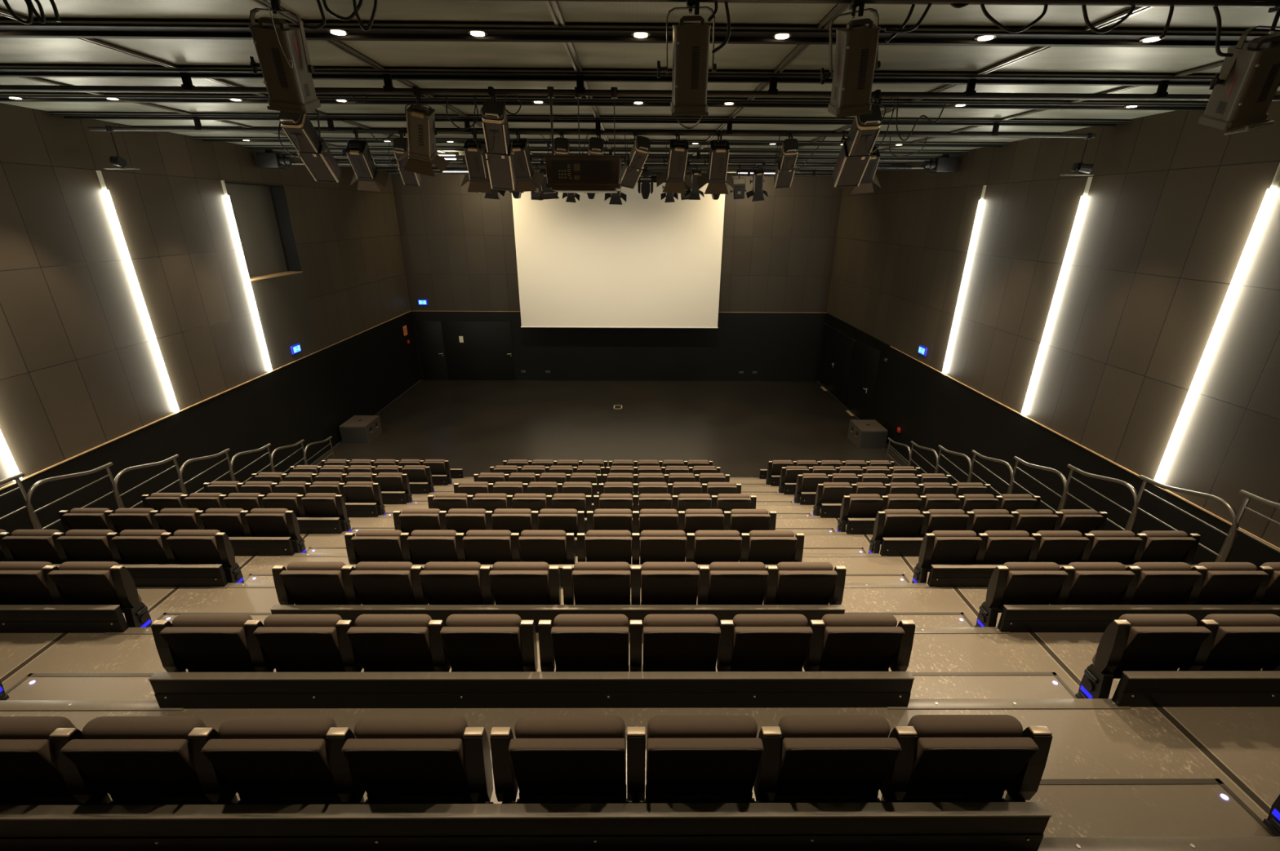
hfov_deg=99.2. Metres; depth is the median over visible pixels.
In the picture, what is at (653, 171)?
cable tray
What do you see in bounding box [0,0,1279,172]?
ceiling
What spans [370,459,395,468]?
seat
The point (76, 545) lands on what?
seat
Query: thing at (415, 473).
seat
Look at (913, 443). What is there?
guard rail
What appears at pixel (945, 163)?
motor
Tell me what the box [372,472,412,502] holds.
seat
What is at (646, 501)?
seat
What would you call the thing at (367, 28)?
cable
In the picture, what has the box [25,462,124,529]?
guard rail
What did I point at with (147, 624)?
light
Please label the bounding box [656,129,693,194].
spotlight
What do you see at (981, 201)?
strip light
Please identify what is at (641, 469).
seat
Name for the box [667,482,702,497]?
seat
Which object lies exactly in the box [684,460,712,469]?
seat
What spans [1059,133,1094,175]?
lamp
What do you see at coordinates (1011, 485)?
guard rail
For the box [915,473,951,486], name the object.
seat
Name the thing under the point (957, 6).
cable
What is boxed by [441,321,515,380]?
door
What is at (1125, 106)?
recessed light
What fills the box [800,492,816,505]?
board
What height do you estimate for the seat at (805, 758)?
0.676 m
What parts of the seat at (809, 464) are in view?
seat, backrest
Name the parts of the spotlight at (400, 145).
edge rail, edge rail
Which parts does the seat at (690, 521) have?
armrest, seat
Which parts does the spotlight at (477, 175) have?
barn door, edge rail, handle, barn door, edge rail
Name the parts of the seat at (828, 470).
seat, backrest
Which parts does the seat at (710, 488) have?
armrest, seat, backrest, armrest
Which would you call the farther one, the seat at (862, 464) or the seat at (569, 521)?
the seat at (862, 464)
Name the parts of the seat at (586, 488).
armrest, backrest, seat, armrest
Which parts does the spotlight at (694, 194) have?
barn door, barn door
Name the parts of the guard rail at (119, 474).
rod, rod, post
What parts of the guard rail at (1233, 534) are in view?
post, rod, rod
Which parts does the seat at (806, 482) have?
leg, armrest, seat, backrest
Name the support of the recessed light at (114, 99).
attached to the ceiling beam at (28, 96)
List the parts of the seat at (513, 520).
armrest, seat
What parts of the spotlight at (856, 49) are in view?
knob, handle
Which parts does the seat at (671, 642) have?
armrest, seat, backrest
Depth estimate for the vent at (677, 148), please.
7.95 m
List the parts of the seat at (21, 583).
armrest, seat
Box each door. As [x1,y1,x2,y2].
[416,321,448,380]
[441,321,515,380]
[827,326,855,405]
[845,337,880,419]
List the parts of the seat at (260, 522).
armrest, backrest, seat, armrest, leg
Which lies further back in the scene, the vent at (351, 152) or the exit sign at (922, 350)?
the exit sign at (922, 350)
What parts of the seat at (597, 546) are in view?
armrest, seat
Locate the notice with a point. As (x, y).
(461, 340)
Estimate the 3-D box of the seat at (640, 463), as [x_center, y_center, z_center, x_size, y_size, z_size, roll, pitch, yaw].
[0.140,1.058,11.792,0.543,0.676,0.236,0,21,0]
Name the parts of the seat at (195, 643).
armrest, backrest, seat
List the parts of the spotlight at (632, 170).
edge rail, edge rail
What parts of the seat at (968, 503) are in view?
armrest, seat, backrest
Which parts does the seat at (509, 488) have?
armrest, backrest, seat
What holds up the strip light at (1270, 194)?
attached to the wall at (1174, 202)
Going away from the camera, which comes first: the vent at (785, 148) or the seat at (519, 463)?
the vent at (785, 148)
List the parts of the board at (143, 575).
panel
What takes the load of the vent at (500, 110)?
attached to the spotlight at (499, 153)
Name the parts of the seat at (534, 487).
armrest, backrest, seat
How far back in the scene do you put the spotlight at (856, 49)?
3.04 m
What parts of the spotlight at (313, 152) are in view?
handle, edge rail, focus knob, edge rail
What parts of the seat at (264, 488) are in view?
armrest, backrest, seat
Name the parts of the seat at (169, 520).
armrest, seat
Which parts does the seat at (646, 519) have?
armrest, seat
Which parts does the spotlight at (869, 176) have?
barn door, edge rail, barn door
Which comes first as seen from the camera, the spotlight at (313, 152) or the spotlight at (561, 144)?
the spotlight at (313, 152)
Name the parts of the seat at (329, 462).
backrest, seat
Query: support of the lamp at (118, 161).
hanging from the bar at (331, 129)
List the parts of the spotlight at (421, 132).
barn door, knob, edge rail, barn door, handle, edge rail, barn door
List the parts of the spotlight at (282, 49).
knob, handle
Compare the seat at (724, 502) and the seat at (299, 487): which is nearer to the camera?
the seat at (724, 502)
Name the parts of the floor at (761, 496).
step trim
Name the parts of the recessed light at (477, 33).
bulb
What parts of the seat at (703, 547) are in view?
armrest, seat, backrest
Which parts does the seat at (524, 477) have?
armrest, backrest, seat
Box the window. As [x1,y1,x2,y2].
[224,181,302,281]
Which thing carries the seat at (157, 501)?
on the floor at (813, 537)
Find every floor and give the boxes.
[0,613,1262,698]
[0,672,1279,821]
[122,573,1001,626]
[235,547,929,583]
[300,528,881,553]
[311,380,907,478]
[347,512,846,532]
[383,501,820,515]
[411,491,800,503]
[433,483,784,493]
[451,476,766,484]
[1002,778,1279,850]
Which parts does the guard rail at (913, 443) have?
post, rod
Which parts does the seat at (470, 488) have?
armrest, backrest, seat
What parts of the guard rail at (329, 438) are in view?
rod, post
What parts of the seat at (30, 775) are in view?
backrest, seat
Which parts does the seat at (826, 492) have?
leg, armrest, seat, backrest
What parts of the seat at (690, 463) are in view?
seat, backrest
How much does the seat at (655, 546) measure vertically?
0.676 m
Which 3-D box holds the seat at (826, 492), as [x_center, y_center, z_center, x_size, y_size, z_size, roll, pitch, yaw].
[3.042,1.216,8.655,0.545,0.681,0.236,0,21,0]
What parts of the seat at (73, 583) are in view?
armrest, backrest, seat, armrest, leg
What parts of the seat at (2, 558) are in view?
backrest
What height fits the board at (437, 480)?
0.230 m
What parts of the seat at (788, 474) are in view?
leg, armrest, seat, backrest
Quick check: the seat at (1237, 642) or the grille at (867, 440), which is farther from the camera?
the grille at (867, 440)
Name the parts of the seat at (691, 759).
leg, armrest, seat, backrest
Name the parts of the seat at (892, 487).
armrest, seat, backrest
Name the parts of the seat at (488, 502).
armrest, backrest, seat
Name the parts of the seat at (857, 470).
seat, backrest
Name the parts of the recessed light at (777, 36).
bulb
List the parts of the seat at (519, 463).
backrest, seat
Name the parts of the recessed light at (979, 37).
bulb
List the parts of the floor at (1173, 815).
step trim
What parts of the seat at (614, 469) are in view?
backrest, seat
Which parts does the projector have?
suspension rod, label plate, suspension rod, connector panel, suspension rod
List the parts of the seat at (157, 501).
armrest, backrest, seat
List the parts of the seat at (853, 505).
leg, armrest, seat, backrest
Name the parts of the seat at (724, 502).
armrest, seat, backrest, armrest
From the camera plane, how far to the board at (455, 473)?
12.67 m
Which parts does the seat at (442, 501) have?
armrest, backrest, seat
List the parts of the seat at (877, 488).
armrest, seat, backrest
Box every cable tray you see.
[0,20,1279,34]
[0,66,1214,77]
[0,93,1207,104]
[48,112,1129,121]
[193,137,1009,144]
[242,146,968,151]
[280,152,936,157]
[334,158,891,162]
[382,169,799,173]
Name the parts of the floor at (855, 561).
step trim, step trim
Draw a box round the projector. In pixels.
[544,86,622,193]
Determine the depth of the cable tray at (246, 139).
10.43 m
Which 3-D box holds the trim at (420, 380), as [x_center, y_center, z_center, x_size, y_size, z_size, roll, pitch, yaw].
[-8.500,2.488,10.346,0.020,0.020,23.585,0,21,0]
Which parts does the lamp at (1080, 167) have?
bracket plate, rod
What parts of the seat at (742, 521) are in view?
armrest, seat, backrest, armrest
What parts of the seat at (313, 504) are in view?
armrest, backrest, seat, armrest, leg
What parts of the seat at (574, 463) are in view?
backrest, seat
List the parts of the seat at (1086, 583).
armrest, seat, backrest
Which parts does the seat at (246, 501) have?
armrest, seat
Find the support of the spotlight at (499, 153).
hanging from the bar at (187, 86)
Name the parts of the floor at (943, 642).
step trim, step trim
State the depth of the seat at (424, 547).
5.31 m
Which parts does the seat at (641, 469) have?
armrest, seat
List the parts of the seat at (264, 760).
armrest, leg, backrest, seat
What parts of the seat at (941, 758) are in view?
leg, armrest, seat, backrest, leg, armrest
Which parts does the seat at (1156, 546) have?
armrest, seat, backrest, armrest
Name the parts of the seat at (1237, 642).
armrest, backrest, seat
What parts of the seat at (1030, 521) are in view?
armrest, seat, backrest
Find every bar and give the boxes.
[0,72,1279,101]
[87,116,1096,137]
[279,150,935,161]
[291,161,924,169]
[338,160,898,170]
[386,169,832,177]
[467,0,1279,8]
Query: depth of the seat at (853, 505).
7.48 m
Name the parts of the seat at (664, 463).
seat, backrest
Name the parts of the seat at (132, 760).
armrest, leg, backrest, seat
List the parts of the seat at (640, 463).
seat, backrest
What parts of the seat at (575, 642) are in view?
armrest, backrest, seat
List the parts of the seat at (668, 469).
armrest, seat, backrest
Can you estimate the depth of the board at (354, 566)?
5.31 m
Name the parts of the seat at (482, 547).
armrest, seat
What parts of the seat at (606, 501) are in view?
armrest, backrest, seat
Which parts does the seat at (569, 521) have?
armrest, backrest, seat, armrest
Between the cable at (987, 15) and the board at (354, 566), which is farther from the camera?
the board at (354, 566)
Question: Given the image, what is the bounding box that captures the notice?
[458,336,463,342]
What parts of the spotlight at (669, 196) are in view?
barn door, barn door, barn door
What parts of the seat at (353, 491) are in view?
armrest, backrest, seat, armrest, leg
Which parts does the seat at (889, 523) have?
leg, armrest, seat, backrest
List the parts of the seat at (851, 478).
armrest, seat, backrest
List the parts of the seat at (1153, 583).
armrest, seat, backrest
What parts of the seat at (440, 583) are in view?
armrest, seat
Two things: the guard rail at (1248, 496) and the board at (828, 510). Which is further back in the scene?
the board at (828, 510)
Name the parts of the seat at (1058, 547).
armrest, seat, backrest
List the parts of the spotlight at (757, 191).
barn door, barn door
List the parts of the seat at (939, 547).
leg, armrest, seat, backrest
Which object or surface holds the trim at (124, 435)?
attached to the wall at (80, 372)
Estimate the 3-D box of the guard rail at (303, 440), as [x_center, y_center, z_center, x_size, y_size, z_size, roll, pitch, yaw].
[-7.119,1.030,11.185,0.046,1.470,1.134,0,21,0]
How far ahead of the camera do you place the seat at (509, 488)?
8.46 m
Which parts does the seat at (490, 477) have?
armrest, backrest, seat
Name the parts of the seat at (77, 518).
armrest, backrest, seat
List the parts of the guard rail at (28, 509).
rod, rod, post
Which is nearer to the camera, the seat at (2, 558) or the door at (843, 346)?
the seat at (2, 558)
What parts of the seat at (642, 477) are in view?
armrest, seat, backrest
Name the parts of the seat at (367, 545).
armrest, backrest, seat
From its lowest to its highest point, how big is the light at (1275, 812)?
0.032 m
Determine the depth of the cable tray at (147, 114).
7.87 m
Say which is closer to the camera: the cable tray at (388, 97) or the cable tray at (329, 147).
the cable tray at (388, 97)
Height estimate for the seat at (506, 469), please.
0.676 m
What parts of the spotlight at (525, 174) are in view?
handle, barn door, edge rail, barn door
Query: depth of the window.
12.80 m
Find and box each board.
[0,604,128,633]
[0,802,1051,850]
[53,564,227,586]
[148,671,914,709]
[228,537,294,556]
[270,604,844,633]
[296,517,342,534]
[345,502,378,517]
[345,564,777,587]
[381,491,406,504]
[408,482,429,494]
[431,475,448,485]
[449,468,463,478]
[574,537,639,556]
[584,518,632,534]
[759,469,767,479]
[770,475,780,486]
[783,483,795,494]
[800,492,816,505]
[819,503,841,518]
[845,518,875,534]
[880,537,923,556]
[927,564,1197,587]
[997,604,1279,632]
[1111,671,1279,707]
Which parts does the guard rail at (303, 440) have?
rod, post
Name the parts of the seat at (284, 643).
armrest, backrest, seat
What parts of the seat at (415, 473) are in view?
backrest, seat, armrest, leg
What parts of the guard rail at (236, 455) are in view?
rod, rod, post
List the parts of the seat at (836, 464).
seat, backrest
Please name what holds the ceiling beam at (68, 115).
attached to the ceiling
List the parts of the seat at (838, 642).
armrest, seat, backrest, armrest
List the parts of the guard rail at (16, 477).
rod, handrail, rod, post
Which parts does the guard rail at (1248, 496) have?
post, rod, handrail, rod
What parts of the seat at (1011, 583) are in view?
leg, armrest, seat, backrest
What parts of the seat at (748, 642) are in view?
armrest, seat, backrest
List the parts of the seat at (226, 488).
armrest, backrest, seat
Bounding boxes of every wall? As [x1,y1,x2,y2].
[0,102,420,534]
[391,173,842,381]
[817,90,1279,568]
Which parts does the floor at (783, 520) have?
step trim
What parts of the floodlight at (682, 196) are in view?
reflector glass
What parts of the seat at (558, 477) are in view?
armrest, backrest, seat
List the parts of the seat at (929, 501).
armrest, seat, backrest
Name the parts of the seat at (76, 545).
armrest, seat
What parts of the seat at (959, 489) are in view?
armrest, seat, backrest, armrest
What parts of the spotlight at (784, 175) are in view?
edge rail, edge rail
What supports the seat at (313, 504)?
on the floor at (813, 537)
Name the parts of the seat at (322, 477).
armrest, backrest, seat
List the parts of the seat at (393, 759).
armrest, leg, backrest, seat, armrest, leg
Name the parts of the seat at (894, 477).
armrest, seat, backrest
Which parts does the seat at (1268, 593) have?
backrest, seat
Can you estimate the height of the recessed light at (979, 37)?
0.050 m
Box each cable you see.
[2,0,33,24]
[26,0,45,23]
[49,0,61,22]
[302,0,325,30]
[322,0,363,21]
[350,93,367,102]
[352,0,377,31]
[370,133,394,141]
[445,94,478,129]
[503,94,521,115]
[540,133,551,148]
[707,1,717,22]
[711,1,730,53]
[791,136,826,171]
[876,164,912,169]
[884,3,932,32]
[885,4,915,43]
[888,136,927,156]
[896,97,946,141]
[950,3,968,8]
[980,4,1048,33]
[1081,4,1135,33]
[1159,5,1173,39]
[1213,5,1233,57]
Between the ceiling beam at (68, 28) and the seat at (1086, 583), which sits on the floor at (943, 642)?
the seat at (1086, 583)
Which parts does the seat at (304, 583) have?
armrest, seat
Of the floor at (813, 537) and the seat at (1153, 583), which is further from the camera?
the floor at (813, 537)
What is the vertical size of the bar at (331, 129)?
0.193 m
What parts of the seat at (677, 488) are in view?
armrest, seat, backrest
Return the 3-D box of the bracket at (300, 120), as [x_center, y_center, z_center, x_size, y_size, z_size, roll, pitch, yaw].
[-3.407,-3.025,5.348,0.207,0.196,0.171,0,21,0]
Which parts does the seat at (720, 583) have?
armrest, seat, backrest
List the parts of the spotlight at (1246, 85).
knob, gel frame, handle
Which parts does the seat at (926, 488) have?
armrest, seat, backrest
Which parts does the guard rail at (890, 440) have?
post, rod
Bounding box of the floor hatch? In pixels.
[613,404,622,408]
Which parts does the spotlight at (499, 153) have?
knob, edge rail, handle, focus knob, edge rail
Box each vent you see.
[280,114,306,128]
[349,150,359,155]
[411,111,424,118]
[467,146,477,151]
[481,106,506,124]
[511,146,520,151]
[554,139,568,154]
[588,141,603,154]
[635,139,649,153]
[675,146,684,151]
[715,148,725,152]
[782,145,798,155]
[855,115,881,129]
[870,155,876,159]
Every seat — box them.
[0,529,6,561]
[0,529,62,564]
[0,561,55,604]
[0,681,9,700]
[0,716,85,805]
[41,561,151,627]
[48,716,216,805]
[52,529,114,563]
[58,508,110,533]
[104,508,155,534]
[106,529,168,564]
[141,493,184,512]
[149,508,199,535]
[151,614,256,672]
[160,529,244,582]
[180,493,222,513]
[187,715,346,804]
[195,508,245,537]
[203,481,239,496]
[218,493,260,513]
[237,481,273,496]
[240,508,306,553]
[243,614,346,672]
[251,472,283,484]
[257,493,300,517]
[271,481,306,497]
[271,561,347,604]
[281,472,313,485]
[289,465,318,475]
[296,493,351,531]
[305,481,340,495]
[311,472,343,483]
[316,465,345,474]
[321,459,346,468]
[325,715,493,804]
[336,614,435,672]
[338,481,386,515]
[341,561,415,604]
[342,472,373,484]
[344,465,372,475]
[344,529,403,564]
[346,459,371,468]
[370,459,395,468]
[371,465,399,475]
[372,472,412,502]
[392,508,440,537]
[395,459,420,468]
[398,465,434,493]
[400,530,457,564]
[410,562,483,604]
[419,459,452,484]
[427,493,467,514]
[428,614,537,671]
[439,508,486,537]
[453,481,488,497]
[455,530,512,564]
[466,493,507,514]
[473,472,504,485]
[480,562,560,604]
[485,508,532,537]
[488,481,523,497]
[489,465,517,475]
[489,715,628,804]
[502,459,528,468]
[504,472,535,485]
[506,493,546,514]
[511,530,575,564]
[517,466,545,475]
[523,481,557,497]
[528,459,553,468]
[531,508,585,537]
[535,472,566,485]
[537,614,629,671]
[545,466,573,476]
[546,493,591,518]
[553,459,578,468]
[557,482,597,503]
[562,562,631,604]
[566,473,601,492]
[573,466,604,483]
[577,530,631,564]
[578,459,607,474]
[586,509,632,537]
[593,493,632,515]
[599,482,633,497]
[603,473,633,492]
[606,466,633,475]
[608,460,633,469]
[626,715,764,804]
[630,614,720,671]
[631,530,687,564]
[631,562,699,604]
[632,493,672,512]
[632,509,678,537]
[633,466,661,483]
[633,473,664,484]
[633,482,667,498]
[634,460,658,467]
[658,460,684,467]
[661,466,688,476]
[663,473,694,486]
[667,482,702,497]
[671,493,711,515]
[677,509,724,537]
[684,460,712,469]
[685,530,742,564]
[688,466,719,476]
[694,473,729,485]
[697,562,768,604]
[702,482,741,497]
[711,493,756,514]
[716,614,813,671]
[722,509,776,537]
[738,530,804,564]
[753,715,901,803]
[763,562,846,604]
[765,460,793,484]
[778,466,808,493]
[792,460,817,469]
[793,473,828,503]
[803,614,915,671]
[808,466,835,475]
[813,482,852,515]
[817,460,842,469]
[826,473,858,486]
[835,466,862,476]
[836,493,883,532]
[841,460,866,469]
[850,482,886,498]
[857,473,888,486]
[862,466,889,476]
[866,460,894,468]
[868,509,924,553]
[880,493,921,511]
[880,715,1052,803]
[883,482,919,496]
[886,473,918,484]
[888,466,919,475]
[911,530,982,583]
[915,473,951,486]
[916,509,969,537]
[917,482,953,498]
[918,493,959,514]
[950,482,991,498]
[956,494,998,514]
[963,509,1013,537]
[970,530,1035,564]
[974,562,1068,626]
[994,494,1040,514]
[1007,509,1058,536]
[1023,530,1089,564]
[1049,562,1135,604]
[1051,509,1107,536]
[1075,530,1142,564]
[1075,613,1212,698]
[1113,562,1201,604]
[1125,530,1200,564]
[1177,562,1268,604]
[1178,613,1279,671]
[1240,562,1279,604]
[1262,795,1279,836]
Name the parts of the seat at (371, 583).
armrest, seat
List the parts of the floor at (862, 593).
step trim, step trim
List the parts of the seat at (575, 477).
armrest, backrest, seat, armrest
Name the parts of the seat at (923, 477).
armrest, seat, backrest, armrest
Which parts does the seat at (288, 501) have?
armrest, seat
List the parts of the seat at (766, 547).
armrest, seat, backrest, armrest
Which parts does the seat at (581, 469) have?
armrest, backrest, seat, armrest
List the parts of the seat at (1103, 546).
armrest, seat, backrest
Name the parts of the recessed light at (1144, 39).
bulb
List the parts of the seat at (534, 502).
armrest, backrest, seat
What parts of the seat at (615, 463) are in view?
backrest, seat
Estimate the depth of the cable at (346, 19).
2.97 m
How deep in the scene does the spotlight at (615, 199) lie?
12.41 m
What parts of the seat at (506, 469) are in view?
armrest, backrest, seat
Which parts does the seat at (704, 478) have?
armrest, seat, backrest, armrest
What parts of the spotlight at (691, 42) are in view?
knob, handle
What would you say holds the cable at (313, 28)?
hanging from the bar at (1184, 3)
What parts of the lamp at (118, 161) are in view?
rod, bracket plate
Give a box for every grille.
[339,427,368,444]
[858,431,887,448]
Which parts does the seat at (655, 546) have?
armrest, seat, backrest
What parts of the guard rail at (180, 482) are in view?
rod, rod, post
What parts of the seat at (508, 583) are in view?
armrest, backrest, seat, armrest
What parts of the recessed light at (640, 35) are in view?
bulb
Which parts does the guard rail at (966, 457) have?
post, rod, rod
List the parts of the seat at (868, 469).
seat, backrest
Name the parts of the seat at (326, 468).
armrest, backrest, seat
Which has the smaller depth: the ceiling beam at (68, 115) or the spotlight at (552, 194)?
the ceiling beam at (68, 115)
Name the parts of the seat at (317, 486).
armrest, backrest, seat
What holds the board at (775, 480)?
on the floor at (450, 487)
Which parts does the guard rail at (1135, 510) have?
post, rod, rod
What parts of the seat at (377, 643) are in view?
armrest, backrest, seat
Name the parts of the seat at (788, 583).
armrest, seat, backrest, armrest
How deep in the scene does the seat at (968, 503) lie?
7.47 m
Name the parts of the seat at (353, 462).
armrest, backrest, seat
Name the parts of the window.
sill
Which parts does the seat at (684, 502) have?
armrest, seat, backrest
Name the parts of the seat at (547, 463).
backrest, seat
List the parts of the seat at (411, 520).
armrest, seat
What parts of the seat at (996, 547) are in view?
armrest, seat, backrest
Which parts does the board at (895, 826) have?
panel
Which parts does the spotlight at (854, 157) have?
knob, edge rail, edge rail, handle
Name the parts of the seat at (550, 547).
armrest, backrest, seat, armrest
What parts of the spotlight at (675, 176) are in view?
barn door, edge rail, barn door, handle, edge rail, barn door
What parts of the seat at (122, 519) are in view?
armrest, backrest, seat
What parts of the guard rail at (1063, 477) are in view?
post, rod, rod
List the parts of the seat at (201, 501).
armrest, backrest, seat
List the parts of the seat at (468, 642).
armrest, backrest, seat, armrest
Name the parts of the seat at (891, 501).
armrest, seat, backrest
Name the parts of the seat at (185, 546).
armrest, backrest, seat, armrest, leg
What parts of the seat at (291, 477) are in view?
armrest, backrest, seat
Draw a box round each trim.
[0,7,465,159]
[0,311,410,490]
[16,76,439,170]
[252,0,542,159]
[310,379,421,465]
[441,311,826,313]
[545,0,613,155]
[688,4,848,160]
[753,6,1154,164]
[795,59,1224,173]
[817,381,919,475]
[890,346,1279,551]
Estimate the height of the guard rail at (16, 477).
1.470 m
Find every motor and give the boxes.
[255,149,293,168]
[921,154,958,173]
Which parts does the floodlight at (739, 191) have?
reflector glass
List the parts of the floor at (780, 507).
step trim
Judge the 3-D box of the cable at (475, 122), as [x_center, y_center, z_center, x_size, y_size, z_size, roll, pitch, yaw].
[-1.810,-3.192,5.547,0.327,0.318,0.014,0,21,0]
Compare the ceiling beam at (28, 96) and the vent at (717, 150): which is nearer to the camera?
the ceiling beam at (28, 96)
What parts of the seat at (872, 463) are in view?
seat, backrest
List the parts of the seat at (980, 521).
armrest, seat, backrest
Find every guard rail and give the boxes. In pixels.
[0,472,42,529]
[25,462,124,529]
[112,454,187,509]
[178,448,235,497]
[229,443,275,483]
[270,439,307,473]
[303,435,334,465]
[885,437,911,466]
[907,440,938,473]
[934,444,972,482]
[966,449,1014,495]
[1006,456,1067,511]
[1057,464,1139,532]
[1124,475,1239,562]
[1214,489,1279,562]
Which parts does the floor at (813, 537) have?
step trim, step trim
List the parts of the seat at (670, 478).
armrest, seat, backrest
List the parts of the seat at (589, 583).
armrest, backrest, seat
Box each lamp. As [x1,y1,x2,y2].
[103,125,139,169]
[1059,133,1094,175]
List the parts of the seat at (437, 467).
backrest, seat, armrest, leg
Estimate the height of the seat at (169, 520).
0.676 m
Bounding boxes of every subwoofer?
[339,415,382,444]
[847,419,888,449]
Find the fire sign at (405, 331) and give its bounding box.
[402,324,407,336]
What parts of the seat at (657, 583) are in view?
armrest, seat, backrest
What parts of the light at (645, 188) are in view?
yoke arm, yoke arm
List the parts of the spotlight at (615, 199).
barn door, barn door, barn door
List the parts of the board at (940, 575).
panel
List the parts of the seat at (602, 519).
armrest, seat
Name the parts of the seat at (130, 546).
armrest, seat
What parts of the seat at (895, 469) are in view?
armrest, seat, backrest, armrest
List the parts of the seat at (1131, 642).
leg, armrest, seat, backrest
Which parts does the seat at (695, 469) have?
seat, backrest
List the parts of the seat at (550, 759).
armrest, leg, backrest, seat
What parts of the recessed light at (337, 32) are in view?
bulb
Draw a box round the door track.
[824,323,855,342]
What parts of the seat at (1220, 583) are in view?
armrest, seat, backrest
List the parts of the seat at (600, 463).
backrest, seat, armrest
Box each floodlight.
[530,163,541,199]
[680,164,691,199]
[729,164,746,199]
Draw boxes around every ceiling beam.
[0,17,1279,48]
[0,63,1279,87]
[0,91,1208,111]
[48,111,1129,126]
[131,125,1061,137]
[193,136,1009,146]
[242,145,968,154]
[280,151,936,159]
[333,157,909,164]
[339,161,835,165]
[377,167,833,171]
[382,168,832,174]
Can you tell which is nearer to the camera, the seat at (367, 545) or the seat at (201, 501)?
the seat at (367, 545)
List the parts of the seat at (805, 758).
leg, armrest, seat, backrest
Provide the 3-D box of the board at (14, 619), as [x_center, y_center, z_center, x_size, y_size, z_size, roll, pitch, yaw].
[-5.378,1.514,4.254,2.630,0.230,0.058,0,21,0]
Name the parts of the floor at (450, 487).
step trim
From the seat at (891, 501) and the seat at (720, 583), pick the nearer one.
the seat at (720, 583)
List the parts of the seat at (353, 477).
armrest, backrest, seat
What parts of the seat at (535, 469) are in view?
armrest, backrest, seat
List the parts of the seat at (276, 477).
armrest, backrest, seat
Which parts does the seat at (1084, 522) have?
armrest, seat, backrest, armrest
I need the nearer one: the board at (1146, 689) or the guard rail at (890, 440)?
the board at (1146, 689)
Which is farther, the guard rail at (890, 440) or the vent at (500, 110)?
the guard rail at (890, 440)
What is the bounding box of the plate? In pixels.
[845,410,854,416]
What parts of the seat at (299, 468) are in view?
backrest, seat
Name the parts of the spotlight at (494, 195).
barn door, barn door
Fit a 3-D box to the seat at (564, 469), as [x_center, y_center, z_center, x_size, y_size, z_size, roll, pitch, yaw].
[-1.566,1.103,10.724,0.543,0.676,0.236,0,21,0]
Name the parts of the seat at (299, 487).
armrest, backrest, seat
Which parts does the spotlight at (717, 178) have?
barn door, edge rail, barn door, handle, edge rail, barn door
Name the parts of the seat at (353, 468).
armrest, backrest, seat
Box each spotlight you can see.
[248,0,320,114]
[278,109,341,183]
[345,127,389,191]
[388,127,421,186]
[395,85,449,177]
[460,128,492,193]
[473,86,515,191]
[479,182,505,199]
[510,128,543,192]
[537,163,559,199]
[547,128,570,155]
[562,192,579,202]
[582,128,605,155]
[604,186,626,204]
[621,128,650,188]
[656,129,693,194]
[657,0,716,128]
[660,181,678,202]
[684,164,704,199]
[697,129,734,194]
[746,164,768,201]
[773,130,798,188]
[820,0,880,118]
[831,89,895,187]
[845,143,880,194]
[1197,4,1279,134]
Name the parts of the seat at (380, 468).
armrest, backrest, seat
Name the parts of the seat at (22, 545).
armrest, seat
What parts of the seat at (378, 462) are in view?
backrest, seat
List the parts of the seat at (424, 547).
armrest, seat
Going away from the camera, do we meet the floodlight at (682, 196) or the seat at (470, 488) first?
the seat at (470, 488)
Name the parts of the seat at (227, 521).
armrest, seat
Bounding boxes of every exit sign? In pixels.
[289,343,301,354]
[417,299,427,305]
[918,345,927,355]
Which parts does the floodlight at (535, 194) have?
reflector glass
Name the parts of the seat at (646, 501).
armrest, seat, backrest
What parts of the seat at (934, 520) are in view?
armrest, seat, backrest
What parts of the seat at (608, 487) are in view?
armrest, seat, backrest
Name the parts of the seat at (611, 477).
armrest, seat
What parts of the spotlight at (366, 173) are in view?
edge rail, barn door, handle, edge rail, barn door, barn door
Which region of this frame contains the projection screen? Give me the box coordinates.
[511,176,734,328]
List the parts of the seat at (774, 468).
leg, armrest, seat, backrest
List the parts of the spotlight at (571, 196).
barn door, barn door, barn door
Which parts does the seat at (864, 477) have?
armrest, seat, backrest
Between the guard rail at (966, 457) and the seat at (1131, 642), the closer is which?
the seat at (1131, 642)
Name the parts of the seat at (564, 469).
armrest, backrest, seat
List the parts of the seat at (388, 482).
armrest, backrest, seat, armrest, leg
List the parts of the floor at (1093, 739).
step trim, step trim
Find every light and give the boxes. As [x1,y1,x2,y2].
[0,430,22,479]
[7,97,24,99]
[95,170,179,412]
[105,97,120,100]
[140,619,151,627]
[220,180,272,371]
[228,98,243,101]
[326,29,349,35]
[334,99,348,102]
[437,151,458,159]
[440,168,467,172]
[466,31,487,36]
[509,191,524,198]
[532,101,544,103]
[584,192,598,199]
[631,32,650,38]
[632,102,644,104]
[637,166,653,199]
[711,194,719,199]
[736,169,775,173]
[772,33,792,39]
[942,185,986,373]
[953,104,967,106]
[974,35,997,40]
[977,619,984,626]
[1021,177,1092,415]
[1080,685,1092,698]
[1124,105,1137,107]
[1138,36,1164,42]
[1154,163,1279,484]
[1220,794,1228,800]
[1271,808,1279,821]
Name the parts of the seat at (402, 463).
backrest, seat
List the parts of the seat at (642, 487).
armrest, seat, backrest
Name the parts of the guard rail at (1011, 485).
post, rod, rod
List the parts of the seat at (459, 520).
armrest, seat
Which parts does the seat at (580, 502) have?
armrest, backrest, seat, armrest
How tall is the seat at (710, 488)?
0.676 m
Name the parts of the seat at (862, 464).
seat, backrest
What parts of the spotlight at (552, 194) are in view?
barn door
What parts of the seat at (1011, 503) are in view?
armrest, seat, backrest, armrest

